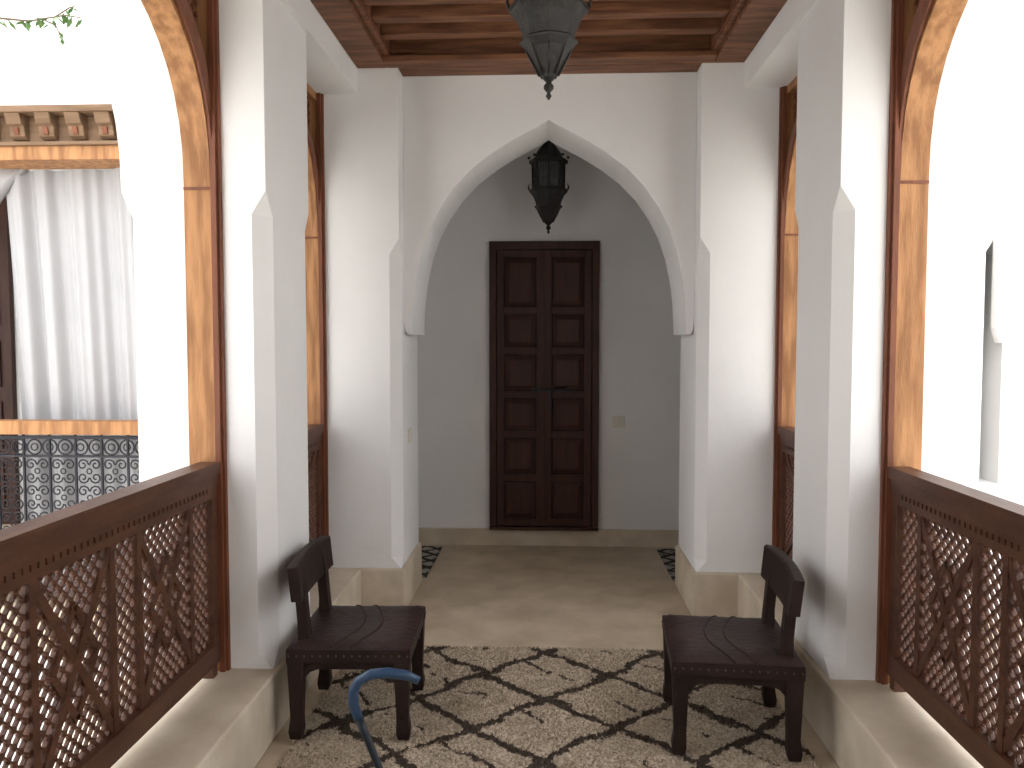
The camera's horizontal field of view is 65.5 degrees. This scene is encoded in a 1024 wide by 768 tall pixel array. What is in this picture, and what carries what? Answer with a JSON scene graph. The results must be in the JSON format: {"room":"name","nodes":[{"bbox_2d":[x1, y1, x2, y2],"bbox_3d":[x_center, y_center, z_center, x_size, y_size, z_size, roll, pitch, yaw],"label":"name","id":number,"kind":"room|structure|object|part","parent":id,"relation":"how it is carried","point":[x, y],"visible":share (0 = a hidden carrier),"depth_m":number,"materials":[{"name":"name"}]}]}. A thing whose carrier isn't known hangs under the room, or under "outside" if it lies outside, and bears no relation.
{"room":"traditional dwelling","nodes":[
{"label":"traditional dwelling","id":0,"kind":"room"},
{"bbox_2d":[0,0,76,13],"bbox_3d":[0.239,-2.080,5.184,13.400,0.220,1.920,0,3,3],"label":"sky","id":1,"kind":"structure","parent":0,"point":[11,6],"depth_m":4.35,"materials":[{"name":"white paint"}]},
{"bbox_2d":[528,140,569,233],"bbox_3d":[0.242,-1.487,5.275,0.259,0.978,0.260,1,3,25],"label":"hanging lantern","id":2,"kind":"object","parent":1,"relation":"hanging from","point":[548,190],"visible":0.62,"depth_m":5.21,"materials":[{"name":"metal"}]},
{"bbox_2d":[0,12,111,104],"bbox_3d":[-3.845,-2.076,4.533,4.900,1.120,0.250,0,3,3],"label":"wall","id":3,"kind":"structure","parent":0,"point":[36,68],"depth_m":4.37,"materials":[{"name":"white paint"}]},
{"bbox_2d":[0,169,29,202],"bbox_3d":[-3.223,-0.016,4.682,0.861,2.450,0.119,0,3,3],"label":"curtain","id":4,"kind":"object","parent":3,"relation":"hanging from","point":[7,176],"visible":1,"depth_m":4.59,"materials":[{"name":"fabric"}]},
{"bbox_2d":[0,104,119,169],"bbox_3d":[-3.853,-1.370,4.489,4.890,0.275,0.310,0,3,3],"label":"crown molding","id":5,"kind":"structure","parent":3,"relation":"attached to","point":[71,136],"depth_m":4.34,"materials":[{"name":"brown wood"}]},
{"bbox_2d":[6,168,139,589],"bbox_3d":[-2.213,0.001,4.641,1.481,2.480,0.146,0,3,3],"label":"curtain","id":6,"kind":"object","parent":3,"relation":"hanging from","point":[71,231],"visible":0.33,"depth_m":4.64,"materials":[{"name":"fabric"}]},
{"bbox_2d":[0,650,128,767],"bbox_3d":[-5.592,3.127,4.890,8.400,3.250,0.230,0,3,3],"label":"wall","id":7,"kind":"structure","parent":0,"point":[9,652],"depth_m":4.58,"materials":[{"name":"white paint"}]},
{"bbox_2d":[71,0,183,187],"bbox_3d":[-1.390,-1.057,1.863,0.250,0.760,2.200,0,3,3],"label":"wall","id":8,"kind":"structure","parent":0,"point":[122,34],"depth_m":2.89,"materials":[{"name":"white paint"}]},
{"bbox_2d":[13,144,680,529],"bbox_3d":[0.269,-0.506,5.926,13.000,3.400,0.200,0,3,3],"label":"wall","id":9,"kind":"structure","parent":0,"point":[640,353],"depth_m":5.84,"materials":[{"name":"white paint"}]},
{"bbox_2d":[0,196,20,523],"bbox_3d":[-4.542,-0.173,6.024,1.580,2.474,0.068,0,3,3],"label":"door","id":10,"kind":"structure","parent":9,"relation":"in","point":[8,390],"depth_m":5.98,"materials":[{"name":"brown wood"}]},
{"bbox_2d":[2,524,678,546],"bbox_3d":[0.264,1.135,5.898,13.000,0.125,0.025,0,3,3],"label":"baseboard","id":11,"kind":"structure","parent":9,"relation":"attached to","point":[427,535],"depth_m":5.89,"materials":[{"name":"beige stone"}]},
{"bbox_2d":[489,241,599,530],"bbox_3d":[0.234,0.020,5.814,0.798,2.109,0.077,0,3,3],"label":"door","id":12,"kind":"structure","parent":9,"relation":"in","point":[544,295],"depth_m":5.82,"materials":[{"name":"brown wood"}]},
{"bbox_2d":[613,416,623,427],"bbox_3d":[0.781,0.278,5.834,0.085,0.085,0.018,0,3,3],"label":"light switch","id":13,"kind":"object","parent":9,"relation":"attached to","point":[618,421],"visible":1,"depth_m":5.83,"materials":[{"name":"plastic"}]},
{"bbox_2d":[0,545,1021,767],"bbox_3d":[0.064,1.550,1.505,13.000,0.250,9.250,0,3,3],"label":"floor","id":14,"kind":"structure","parent":0,"point":[504,596],"depth_m":4.61,"materials":[{"name":"beige stone"}]},
{"bbox_2d":[0,419,139,604],"bbox_3d":[-3.848,0.734,4.612,4.900,1.060,0.100,0,3,3],"label":"iron railing","id":15,"kind":"object","parent":14,"relation":"on","point":[37,427],"visible":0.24,"depth_m":4.53,"materials":[{"name":"black metal"}]},
{"bbox_2d":[8,542,421,767],"bbox_3d":[-1.155,1.326,0.983,0.810,0.250,8.120,0,3,3],"label":"plinth","id":16,"kind":"object","parent":14,"relation":"on","point":[230,719],"visible":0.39,"depth_m":2.83,"materials":[{"name":"beige stone"}]},
{"bbox_2d":[0,0,230,767],"bbox_3d":[-1.198,-0.143,1.901,0.135,2.590,2.200,0,3,3],"label":"window","id":17,"kind":"structure","parent":16,"relation":"on","point":[184,623],"depth_m":2.52,"materials":[{"name":"brown wood"}]},
{"bbox_2d":[121,0,310,668],"bbox_3d":[-1.178,-0.214,3.265,0.550,2.589,0.530,0,3,3],"label":"pillar","id":18,"kind":"structure","parent":16,"relation":"on","point":[264,145],"depth_m":3.03,"materials":[{"name":"white paint"}]},
{"bbox_2d":[305,83,328,541],"bbox_3d":[-1.105,-0.249,3.951,0.135,2.590,0.850,0,3,3],"label":"window","id":19,"kind":"structure","parent":16,"relation":"on","point":[315,249],"depth_m":4.33,"materials":[{"name":"brown wood"}]},
{"bbox_3d":[-1.087,0.643,3.997,0.076,0.805,0.778,0,3,3],"label":"wooden railing","id":20,"kind":"part","parent":19,"relation":"part of","materials":[{"name":"brown wood"}]},
{"bbox_2d":[324,67,418,567],"bbox_3d":[-0.995,-0.516,4.654,0.790,3.049,0.590,0,3,3],"label":"pillar","id":21,"kind":"structure","parent":16,"relation":"on","point":[372,359],"depth_m":4.37,"materials":[{"name":"white paint"}]},
{"bbox_2d":[408,428,412,442],"bbox_3d":[-0.593,0.301,4.653,0.017,0.080,0.080,0,3,3],"label":"light switch","id":22,"kind":"object","parent":21,"relation":"attached to","point":[410,436],"visible":1,"depth_m":4.63,"materials":[{"name":"plastic"}]},
{"bbox_3d":[-1.441,0.085,-2.536,0.550,2.589,1.200,0,3,3],"label":"pillar","id":23,"kind":"structure","parent":16,"relation":"on","visible":0},
{"bbox_2d":[281,0,357,94],"bbox_3d":[-1.288,-1.600,0.542,0.570,0.460,7.530,0,3,3],"label":"beam","id":24,"kind":"structure","parent":23,"relation":"on","point":[330,70],"depth_m":3.82,"materials":[{"name":"white paint"}]},
{"bbox_2d":[422,546,441,576],"bbox_3d":[-1.343,1.214,5.516,1.625,0.008,0.760,0,3,3],"label":"woven rug","id":25,"kind":"object","parent":14,"relation":"on","point":[429,553],"visible":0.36,"depth_m":5.55,"materials":[{"name":"grey fabric"}]},
{"bbox_2d":[277,644,821,767],"bbox_3d":[0.108,1.371,2.299,1.937,0.019,3.278,0,3,3],"label":"shag rug","id":26,"kind":"object","parent":14,"relation":"on","point":[476,707],"visible":0.77,"depth_m":3.17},
{"bbox_2d":[285,535,425,739],"bbox_3d":[-0.605,0.984,3.185,0.470,0.663,0.500,0,3,1],"label":"chair","id":27,"kind":"object","parent":26,"relation":"on","point":[358,636],"visible":0.99,"depth_m":3.00,"materials":[{"name":"brown wood"}]},
{"bbox_2d":[348,667,419,767],"bbox_3d":[-0.187,0.994,1.700,0.320,0.778,0.059,1,3,11],"label":"cane","id":28,"kind":"object","parent":26,"relation":"on","point":[378,673],"visible":1,"depth_m":1.69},
{"bbox_2d":[661,544,805,761],"bbox_3d":[0.827,0.991,3.051,0.470,0.663,0.500,0,3,7],"label":"chair","id":29,"kind":"object","parent":26,"relation":"on","point":[697,650],"visible":1,"depth_m":2.85,"materials":[{"name":"brown wood"}]},
{"bbox_2d":[656,549,674,580],"bbox_3d":[1.837,1.221,5.372,1.610,0.008,0.760,0,3,3],"label":"woven rug","id":30,"kind":"object","parent":14,"relation":"on","point":[667,556],"visible":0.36,"depth_m":5.50,"materials":[{"name":"grey fabric"}]},
{"bbox_2d":[675,545,1022,767],"bbox_3d":[1.233,1.332,0.875,0.810,0.250,8.120,0,3,3],"label":"plinth","id":31,"kind":"object","parent":14,"relation":"on","point":[860,723],"visible":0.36,"depth_m":2.81,"materials":[{"name":"beige stone"}]},
{"bbox_2d":[678,62,779,572],"bbox_3d":[1.413,-0.510,4.546,0.790,3.049,0.590,0,3,3],"label":"pillar","id":32,"kind":"structure","parent":31,"relation":"on","point":[727,360],"depth_m":4.28,"materials":[{"name":"white paint"}]},
{"bbox_2d":[772,76,798,559],"bbox_3d":[1.458,-0.243,3.836,0.135,2.590,0.850,0,3,3],"label":"window","id":33,"kind":"structure","parent":31,"relation":"on","point":[787,225],"depth_m":4.22,"materials":[{"name":"brown wood"}]},
{"bbox_3d":[1.440,0.649,3.882,0.076,0.805,0.778,0,3,3],"label":"wooden railing","id":34,"kind":"part","parent":33,"relation":"part of","materials":[{"name":"brown wood"}]},
{"bbox_2d":[793,0,996,680],"bbox_3d":[1.469,-0.208,3.145,0.550,2.589,0.530,0,3,3],"label":"pillar","id":35,"kind":"structure","parent":31,"relation":"on","point":[844,46],"depth_m":2.92,"materials":[{"name":"white paint"}]},
{"bbox_2d":[875,0,1023,767],"bbox_3d":[1.365,-0.137,1.786,0.135,2.590,2.200,0,3,3],"label":"window","id":36,"kind":"structure","parent":31,"relation":"on","point":[920,500],"depth_m":2.68,"materials":[{"name":"brown wood"}]},
{"bbox_3d":[1.206,0.091,-2.656,0.550,2.589,1.200,0,3,3],"label":"pillar","id":37,"kind":"structure","parent":31,"relation":"on","visible":0},
{"bbox_2d":[744,0,816,88],"bbox_3d":[1.339,-1.594,0.423,0.570,0.460,7.530,0,3,3],"label":"beam","id":38,"kind":"structure","parent":37,"relation":"on","point":[773,62],"depth_m":3.77,"materials":[{"name":"white paint"}]},
{"bbox_2d":[310,0,786,76],"bbox_3d":[0.029,-1.598,0.553,2.060,0.185,7.670,0,3,3],"label":"ceiling","id":39,"kind":"structure","parent":0,"point":[414,37],"depth_m":3.96,"materials":[{"name":"brown wood"}]},
{"bbox_2d":[506,0,592,99],"bbox_3d":[0.117,-1.336,2.532,0.259,0.852,0.260,1,3,25],"label":"hanging lantern","id":40,"kind":"object","parent":39,"relation":"hanging from","point":[548,28],"visible":1,"depth_m":2.49,"materials":[{"name":"metal"}]},
{"bbox_2d":[403,72,696,334],"bbox_3d":[0.212,-1.164,4.636,1.617,1.752,0.450,0,3,3],"label":"archway","id":41,"kind":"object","parent":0,"point":[639,129],"depth_m":4.41,"materials":[{"name":"white paint"}]},
{"bbox_2d":[929,0,1023,180],"bbox_3d":[1.557,-1.050,1.730,0.250,0.760,2.200,0,3,3],"label":"wall","id":42,"kind":"structure","parent":0,"point":[988,39],"depth_m":2.78,"materials":[{"name":"white paint"}]},
{"bbox_2d":[976,43,1023,703],"bbox_3d":[5.996,1.082,4.260,8.400,7.400,0.270,0,3,3],"label":"wall","id":43,"kind":"structure","parent":0,"point":[1000,428],"depth_m":4.23,"materials":[{"name":"white paint"}]},
{"bbox_2d":[990,145,1021,342],"bbox_3d":[2.580,-0.725,4.161,0.105,1.020,0.050,0,3,3],"label":"corbel","id":44,"kind":"object","parent":43,"relation":"attached to","point":[1007,192],"visible":0.95,"depth_m":4.14,"materials":[{"name":"white paint"}]},
{"label":"outside","id":45,"kind":"structure","parent":0,"visible":0},
{"bbox_3d":[-0.218,5.342,-4.561,28.000,0.200,18.330,0,3,3],"label":"ground","id":46,"kind":"structure","parent":45,"visible":0},
{"bbox_2d":[0,6,81,44],"bbox_3d":[-3.798,0.555,3.114,3.378,8.587,2.594,-3,4,-43],"label":"tree","id":47,"kind":"object","parent":46,"relation":"on","point":[40,21],"visible":0.9,"depth_m":3.22,"materials":[{"name":"green plant"}]}
]}

